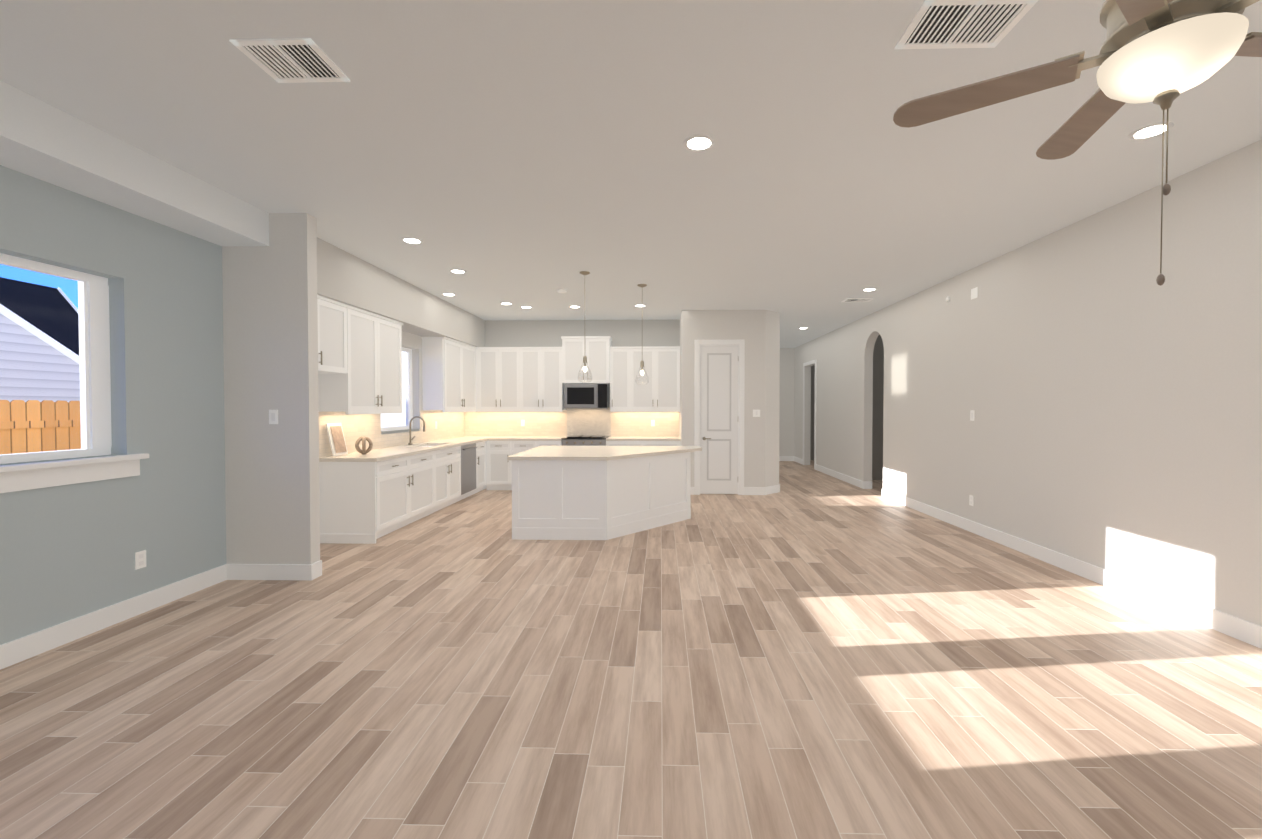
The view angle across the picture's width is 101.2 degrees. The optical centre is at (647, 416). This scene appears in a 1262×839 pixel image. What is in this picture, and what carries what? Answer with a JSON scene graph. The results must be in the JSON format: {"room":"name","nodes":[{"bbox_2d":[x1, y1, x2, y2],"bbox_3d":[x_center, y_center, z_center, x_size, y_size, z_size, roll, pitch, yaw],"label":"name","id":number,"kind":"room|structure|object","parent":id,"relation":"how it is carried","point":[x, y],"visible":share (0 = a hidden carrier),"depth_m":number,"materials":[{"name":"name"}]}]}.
{"room":"kitchen","nodes":[
{"label":"kitchen","id":0,"kind":"room"},
{"bbox_2d":[0,165,422,644],"bbox_3d":[-3.588,-0.194,6.295,0.200,3.050,19.150,0,1,1],"label":"wall","id":1,"kind":"structure","parent":0,"point":[68,552],"depth_m":3.57,"materials":[{"name":"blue paint"}]},
{"bbox_2d":[135,550,145,569],"bbox_3d":[-3.553,1.003,3.628,0.007,0.120,0.075,0,1,1],"label":"outlet","id":2,"kind":"object","parent":1,"relation":"attached to","point":[140,559],"visible":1,"depth_m":3.62,"materials":[{"name":"white plastic"}]},
{"bbox_2d":[0,253,418,492],"bbox_3d":[-3.605,-0.273,3.958,0.235,1.350,7.720,0,1,1],"label":"nook window","id":3,"kind":"structure","parent":1,"relation":"in","point":[94,361],"depth_m":3.39,"materials":[{"name":"white plastic"}]},
{"bbox_2d":[317,295,348,374],"bbox_3d":[-3.341,-0.806,4.950,0.338,0.720,0.996,0,1,1],"label":"upper cabinet","id":4,"kind":"object","parent":1,"relation":"attached to","point":[333,316],"depth_m":5.23,"materials":[{"name":"white wood"}]},
{"bbox_2d":[318,305,402,413],"bbox_3d":[-3.314,-0.624,5.995,0.338,1.120,1.202,0,1,1],"label":"upper cabinet","id":5,"kind":"object","parent":1,"relation":"attached to","point":[359,361],"depth_m":5.85,"materials":[{"name":"white wood"}]},
{"bbox_2d":[381,347,412,431],"bbox_3d":[-3.603,-0.406,7.267,0.070,1.200,1.100,0,1,1],"label":"kitchen window","id":6,"kind":"structure","parent":1,"relation":"in","point":[408,379],"depth_m":7.73,"materials":[{"name":"white plastic"}]},
{"bbox_2d":[421,337,464,410],"bbox_3d":[-3.257,-0.663,8.257,0.338,1.120,0.747,0,1,1],"label":"upper cabinet","id":7,"kind":"object","parent":1,"relation":"attached to","point":[443,358],"depth_m":7.90,"materials":[{"name":"white wood"}]},
{"bbox_2d":[465,343,476,410],"bbox_3d":[-3.241,-0.674,8.880,0.338,1.120,0.725,0,1,1],"label":"upper cabinet","id":8,"kind":"object","parent":1,"relation":"attached to","point":[470,351],"depth_m":8.99,"materials":[{"name":"white wood"}]},
{"bbox_2d":[0,80,484,346],"bbox_3d":[-3.366,-1.403,3.202,0.400,0.525,12.720,0,1,1],"label":"soffit","id":9,"kind":"structure","parent":0,"point":[43,141],"depth_m":3.51,"materials":[{"name":"paint"}]},
{"bbox_2d":[222,213,319,563],"bbox_3d":[-3.176,-0.161,4.374,0.720,3.050,0.120,0,1,1],"label":"wall","id":10,"kind":"structure","parent":0,"point":[270,331],"depth_m":4.32,"materials":[{"name":"beige paint"}]},
{"bbox_2d":[269,410,277,423],"bbox_3d":[-3.118,0.002,4.311,0.075,0.120,0.008,0,1,1],"label":"light switch","id":11,"kind":"object","parent":10,"relation":"attached to","point":[273,416],"visible":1,"depth_m":4.31,"materials":[{"name":"white plastic"}]},
{"bbox_2d":[485,320,679,436],"bbox_3d":[-1.409,-0.252,9.610,3.990,3.050,0.150,0,1,1],"label":"wall","id":12,"kind":"structure","parent":0,"point":[548,333],"depth_m":9.51,"materials":[{"name":"grey paint"}]},
{"bbox_2d":[477,347,524,410],"bbox_3d":[-2.648,-0.682,9.360,0.864,1.120,0.375,0,1,1],"label":"upper cabinet","id":13,"kind":"object","parent":12,"relation":"attached to","point":[500,370],"depth_m":9.22,"materials":[{"name":"white wood"}]},
{"bbox_2d":[525,347,564,410],"bbox_3d":[-1.922,-0.682,9.365,0.814,1.120,0.328,0,1,1],"label":"upper cabinet","id":14,"kind":"object","parent":12,"relation":"attached to","point":[544,389],"depth_m":9.21,"materials":[{"name":"white wood"}]},
{"bbox_2d":[561,336,611,382],"bbox_3d":[-1.090,-1.009,9.323,0.840,0.825,0.359,0,1,1],"label":"upper cabinet","id":15,"kind":"object","parent":12,"relation":"attached to","point":[596,348],"depth_m":9.15,"materials":[{"name":"white wood"}]},
{"bbox_2d":[564,383,608,407],"bbox_3d":[-1.091,-0.370,9.307,0.760,0.438,0.413,0,1,1],"label":"microwave","id":16,"kind":"object","parent":15,"relation":"attached to","point":[586,395],"visible":1,"depth_m":9.13,"materials":[{"name":"silver metal"}]},
{"bbox_2d":[609,347,632,410],"bbox_3d":[-0.457,-0.682,9.328,0.416,1.120,0.328,0,1,1],"label":"upper cabinet","id":17,"kind":"object","parent":12,"relation":"attached to","point":[620,358],"depth_m":9.17,"materials":[{"name":"white wood"}]},
{"bbox_2d":[633,347,679,410],"bbox_3d":[0.107,-0.682,9.314,0.936,1.120,0.328,0,1,1],"label":"upper cabinet","id":18,"kind":"object","parent":12,"relation":"attached to","point":[661,364],"depth_m":9.15,"materials":[{"name":"white wood"}]},
{"bbox_2d":[0,460,1261,838],"bbox_3d":[1.460,1.363,6.194,10.300,0.060,19.150,0,1,1],"label":"floor","id":19,"kind":"structure","parent":0,"point":[806,652],"depth_m":2.57,"materials":[{"name":"brown wood"}]},
{"bbox_2d":[319,456,414,543],"bbox_3d":[-3.185,0.903,5.889,0.617,0.870,0.791,0,1,1],"label":"base cabinet","id":20,"kind":"object","parent":19,"relation":"on","point":[390,483],"depth_m":5.50,"materials":[{"name":"white wood"}]},
{"bbox_2d":[319,440,478,463],"bbox_3d":[-3.138,0.425,7.217,0.645,0.040,3.505,0,1,1],"label":"countertop","id":21,"kind":"structure","parent":20,"relation":"on","point":[376,454],"depth_m":6.13,"materials":[{"name":"beige stone"}]},
{"bbox_2d":[326,423,347,455],"bbox_3d":[-3.418,0.248,5.698,0.095,0.355,0.250,0,1,1],"label":"picture frame","id":22,"kind":"object","parent":21,"relation":"on","point":[336,439],"visible":1,"depth_m":5.67,"materials":[{"name":"white wood"}]},
{"bbox_2d":[355,436,372,453],"bbox_3d":[-3.229,0.326,5.890,0.198,0.203,0.176,0,1,1],"label":"wood knot","id":23,"kind":"object","parent":21,"relation":"on","point":[363,439],"visible":1,"depth_m":5.84,"materials":[{"name":"brown wood"}]},
{"bbox_2d":[411,452,438,520],"bbox_3d":[-3.168,0.891,6.578,0.617,0.870,0.813,0,1,1],"label":"base cabinet","id":24,"kind":"object","parent":19,"relation":"on","point":[425,466],"depth_m":6.71,"materials":[{"name":"white wood"}]},
{"bbox_2d":[419,444,462,509],"bbox_3d":[-3.148,0.878,7.361,0.617,0.870,0.979,0,1,1],"label":"base cabinet","id":25,"kind":"object","parent":19,"relation":"on","point":[450,459],"depth_m":7.49,"materials":[{"name":"white wood"}]},
{"bbox_2d":[463,444,478,498],"bbox_3d":[-3.128,0.864,8.172,0.617,0.870,0.763,0,1,1],"label":"dishwasher","id":26,"kind":"object","parent":19,"relation":"on","point":[470,488],"depth_m":8.18,"materials":[{"name":"silver"}]},
{"bbox_2d":[475,440,490,491],"bbox_3d":[-3.076,0.854,8.736,0.692,0.870,0.482,0,1,1],"label":"base cabinet","id":27,"kind":"object","parent":19,"relation":"on","point":[483,449],"depth_m":8.86,"materials":[{"name":"white wood"}]},
{"bbox_2d":[491,440,514,489],"bbox_3d":[-2.556,0.845,9.232,0.517,0.870,0.692,0,1,1],"label":"base cabinet","id":28,"kind":"object","parent":19,"relation":"on","point":[501,468],"depth_m":8.95,"materials":[{"name":"white wood"}]},
{"bbox_2d":[451,436,566,439],"bbox_3d":[-2.444,0.390,9.245,1.930,0.040,0.645,0,1,1],"label":"countertop","id":29,"kind":"structure","parent":28,"relation":"on","point":[452,437],"depth_m":9.06,"materials":[{"name":"beige stone"}]},
{"bbox_2d":[515,440,561,453],"bbox_3d":[-1.944,0.845,9.245,0.931,0.870,0.635,0,1,1],"label":"base cabinet","id":30,"kind":"object","parent":19,"relation":"on","point":[520,445],"depth_m":8.92,"materials":[{"name":"white wood"}]},
{"bbox_2d":[561,435,608,445],"bbox_3d":[-1.095,0.813,9.193,0.762,0.935,0.675,0,1,1],"label":"range","id":31,"kind":"object","parent":19,"relation":"on","point":[585,440],"visible":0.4,"depth_m":8.90,"materials":[{"name":"silver metal"}]},
{"bbox_2d":[512,462,690,539],"bbox_3d":[-0.457,0.894,6.397,2.016,0.870,1.546,0,1,1],"label":"kitchen island","id":32,"kind":"object","parent":19,"relation":"on","point":[584,492],"depth_m":5.66,"materials":[{"name":"white wood"}]},
{"bbox_2d":[507,446,701,461],"bbox_3d":[-0.400,0.439,6.395,2.210,0.040,1.610,0,1,1],"label":"island countertop","id":33,"kind":"structure","parent":32,"relation":"on","point":[541,453],"depth_m":6.14,"materials":[{"name":"beige stone"}]},
{"bbox_2d":[607,440,646,445],"bbox_3d":[-0.363,0.846,9.206,0.692,0.870,0.635,0,1,1],"label":"base cabinet","id":34,"kind":"object","parent":19,"relation":"on","point":[609,442],"depth_m":8.88,"materials":[{"name":"white wood"}]},
{"bbox_2d":[607,436,678,439],"bbox_3d":[-0.069,0.391,9.185,1.280,0.040,0.645,0,1,1],"label":"countertop","id":35,"kind":"structure","parent":34,"relation":"on","point":[610,437],"depth_m":8.92,"materials":[{"name":"beige stone"}]},
{"bbox_2d":[647,440,680,445],"bbox_3d":[0.220,0.846,9.191,0.701,0.870,0.635,0,1,1],"label":"base cabinet","id":36,"kind":"object","parent":19,"relation":"on","point":[649,442],"depth_m":8.87,"materials":[{"name":"white wood"}]},
{"bbox_2d":[0,0,1261,347],"bbox_3d":[1.460,-1.766,6.140,10.300,0.100,19.150,0,1,1],"label":"ceiling","id":37,"kind":"structure","parent":0,"point":[534,154],"depth_m":3.06,"materials":[{"name":"paint"}]},
{"bbox_2d":[229,38,349,82],"bbox_3d":[-1.645,-1.647,2.404,0.360,0.009,0.290,0,1,1],"label":"ceiling vent","id":38,"kind":"object","parent":37,"relation":"in","point":[294,60],"visible":1,"depth_m":2.39,"materials":[{"name":"white metal"}]},
{"bbox_2d":[401,237,422,243],"bbox_3d":[-2.265,-1.693,4.980,0.190,0.007,0.190,0,1,1],"label":"recessed light","id":39,"kind":"object","parent":37,"relation":"in","point":[411,240],"visible":0.98,"depth_m":4.96,"materials":[{"name":"white"}]},
{"bbox_2d":[442,293,455,295],"bbox_3d":[-2.821,-1.734,7.344,0.190,0.007,0.190,0,1,1],"label":"recessed light","id":40,"kind":"object","parent":37,"relation":"in","point":[448,294],"visible":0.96,"depth_m":7.33,"materials":[{"name":"white"}]},
{"bbox_2d":[449,269,465,273],"bbox_3d":[-2.239,-1.712,6.099,0.190,0.007,0.190,0,1,1],"label":"recessed light","id":41,"kind":"object","parent":37,"relation":"in","point":[458,271],"visible":0.94,"depth_m":6.09,"materials":[{"name":"white"}]},
{"bbox_2d":[500,302,511,304],"bbox_3d":[-2.184,-1.745,7.988,0.190,0.007,0.190,0,1,1],"label":"recessed light","id":42,"kind":"object","parent":37,"relation":"in","point":[505,303],"visible":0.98,"depth_m":7.96,"materials":[{"name":"white plastic"}]},
{"bbox_2d":[557,289,566,292],"bbox_3d":[-1.177,-1.716,7.093,0.130,0.034,0.130,0,1,1],"label":"smoke detector","id":43,"kind":"object","parent":37,"relation":"attached to","point":[561,291],"visible":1,"depth_m":7.04,"materials":[{"name":"white plastic"}]},
{"bbox_2d":[578,271,591,382],"bbox_3d":[-0.750,-1.060,6.173,0.180,1.314,0.180,0,1,1],"label":"pendant light","id":44,"kind":"object","parent":37,"relation":"hanging from","point":[584,368],"visible":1,"depth_m":6.16,"materials":[{"name":"clear glass"}]},
{"bbox_2d":[635,284,648,384],"bbox_3d":[-0.074,-1.071,6.796,0.180,1.314,0.180,0,1,1],"label":"pendant light","id":45,"kind":"object","parent":37,"relation":"hanging from","point":[642,362],"visible":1,"depth_m":6.78,"materials":[{"name":"clear glass"}]},
{"bbox_2d":[683,134,714,150],"bbox_3d":[0.311,-1.661,3.144,0.190,0.007,0.190,0,1,1],"label":"recessed light","id":46,"kind":"object","parent":37,"relation":"in","point":[700,142],"visible":1,"depth_m":3.13,"materials":[{"name":"white"}]},
{"bbox_2d":[841,298,873,301],"bbox_3d":[3.131,-1.740,7.734,0.400,0.009,0.260,0,1,1],"label":"ceiling vent","id":47,"kind":"object","parent":37,"relation":"in","point":[857,299],"visible":1,"depth_m":7.71,"materials":[{"name":"white metal"}]},
{"bbox_2d":[862,288,876,290],"bbox_3d":[3.013,-1.729,7.037,0.190,0.007,0.190,0,1,1],"label":"recessed light","id":48,"kind":"object","parent":37,"relation":"in","point":[869,289],"visible":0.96,"depth_m":7.02,"materials":[{"name":"white"}]},
{"bbox_2d":[895,0,1037,48],"bbox_3d":[1.320,-1.643,2.169,0.440,0.009,0.280,0,1,1],"label":"ceiling vent","id":49,"kind":"object","parent":37,"relation":"in","point":[940,24],"visible":1,"depth_m":2.16,"materials":[{"name":"white metal"}]},
{"bbox_2d":[893,0,1261,285],"bbox_3d":[1.309,-0.977,1.272,1.134,1.309,1.162,0,1,1],"label":"ceiling fan","id":50,"kind":"object","parent":37,"relation":"hanging from","point":[1163,54],"visible":1,"depth_m":1.26,"materials":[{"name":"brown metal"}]},
{"bbox_2d":[1128,122,1173,139],"bbox_3d":[2.921,-1.659,3.008,0.190,0.007,0.190,0,1,1],"label":"recessed light","id":51,"kind":"object","parent":37,"relation":"in","point":[1149,131],"visible":0.92,"depth_m":3.00,"materials":[{"name":"white glass"}]},
{"bbox_2d":[680,310,779,486],"bbox_3d":[1.467,-0.281,11.288,1.675,3.050,5.510,0,1,1],"label":"wall","id":52,"kind":"structure","parent":0,"point":[758,331],"depth_m":8.54,"materials":[{"name":"beige paint"}]},
{"bbox_2d":[700,346,737,493],"bbox_3d":[1.185,0.055,8.558,0.634,2.450,0.093,0,1,1],"label":"pantry door","id":53,"kind":"structure","parent":52,"relation":"in","point":[719,418],"depth_m":8.57,"materials":[{"name":"white wood"}]},
{"bbox_2d":[694,339,744,494],"bbox_3d":[1.181,0.011,8.594,0.820,2.560,0.140,0,1,1],"label":"door frame","id":54,"kind":"structure","parent":52,"relation":"attached to","point":[741,355],"depth_m":8.53,"materials":[{"name":"white wood"}]},
{"bbox_2d":[753,410,759,416],"bbox_3d":[1.790,-0.058,8.523,0.120,0.120,0.008,0,1,1],"label":"light switch","id":55,"kind":"object","parent":52,"relation":"attached to","point":[756,413],"visible":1,"depth_m":8.52,"materials":[{"name":"white plastic"}]},
{"bbox_2d":[779,348,794,455],"bbox_3d":[3.108,-0.329,14.077,1.705,3.050,0.150,0,1,1],"label":"wall","id":56,"kind":"structure","parent":0,"point":[786,405],"depth_m":13.98,"materials":[{"name":"beige paint"}]},
{"bbox_2d":[810,365,814,459],"bbox_3d":[5.404,-0.331,14.194,2.580,3.050,0.100,0,1,1],"label":"wall","id":57,"kind":"structure","parent":0,"point":[812,367],"depth_m":14.17,"materials":[{"name":"grey paint"}]},
{"bbox_2d":[872,334,883,479],"bbox_3d":[5.306,-0.263,10.296,2.580,3.050,0.100,0,1,1],"label":"wall","id":58,"kind":"structure","parent":0,"point":[878,402],"depth_m":10.27,"materials":[{"name":"grey paint"}]},
{"bbox_2d":[794,140,1261,625],"bbox_3d":[3.834,-0.191,6.107,0.150,3.050,19.150,0,1,1],"label":"wall","id":59,"kind":"structure","parent":0,"point":[1098,379],"depth_m":4.25,"materials":[{"name":"beige paint"}]},
{"bbox_2d":[0,456,1261,669],"bbox_3d":[0.191,1.281,5.449,7.400,0.130,17.300,0,1,1],"label":"baseboard","id":60,"kind":"structure","parent":59,"relation":"attached to","point":[108,616],"depth_m":3.92,"materials":[{"name":"white wood"}]},
{"bbox_2d":[803,359,816,468],"bbox_3d":[3.912,-0.057,12.536,0.020,2.560,1.060,0,1,1],"label":"door frame","id":61,"kind":"structure","parent":59,"relation":"attached to","point":[813,361],"depth_m":12.16,"materials":[{"name":"white wood"}]},
{"bbox_2d":[969,495,973,505],"bbox_3d":[3.753,0.971,6.004,0.007,0.120,0.075,0,1,1],"label":"outlet","id":62,"kind":"object","parent":59,"relation":"attached to","point":[971,500],"visible":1,"depth_m":6.00,"materials":[{"name":"white plastic"}]},
{"bbox_2d":[970,410,974,420],"bbox_3d":[3.752,-0.014,5.987,0.008,0.120,0.075,0,1,1],"label":"light switch","id":63,"kind":"object","parent":59,"relation":"attached to","point":[972,412],"visible":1,"depth_m":5.98,"materials":[{"name":"white plastic"}]},
{"bbox_2d":[971,287,977,299],"bbox_3d":[3.754,-1.418,5.953,0.005,0.120,0.120,0,1,1],"label":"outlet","id":64,"kind":"object","parent":59,"relation":"attached to","point":[974,293],"visible":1,"depth_m":5.94,"materials":[{"name":"white plastic"}]},
{"label":"outside","id":65,"kind":"structure","parent":0,"visible":0},
{"bbox_3d":[-21.742,1.586,10.362,36.300,0.050,60.000,0,1,1],"label":"ground","id":66,"kind":"structure","parent":65,"visible":0},
{"bbox_2d":[0,277,79,402],"bbox_3d":[-15.918,-1.114,10.177,8.150,5.355,10.820,0,1,1],"label":"neighbouring house","id":67,"kind":"structure","parent":66,"relation":"on","point":[40,303],"depth_m":10.42,"materials":[{"name":"grey wood"}]},
{"bbox_2d":[0,400,80,454],"bbox_3d":[-7.184,0.651,10.033,0.058,1.830,32.112,0,1,1],"label":"fence","id":68,"kind":"object","parent":66,"relation":"on","point":[62,430],"depth_m":6.20,"materials":[{"name":"brown wood"}]},
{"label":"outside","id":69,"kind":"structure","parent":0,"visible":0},
{"bbox_2d":[381,352,405,427],"bbox_3d":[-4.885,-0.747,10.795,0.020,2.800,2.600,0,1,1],"label":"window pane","id":70,"kind":"object","parent":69,"point":[395,419],"depth_m":10.27,"materials":[{"name":"glass"}]}
]}

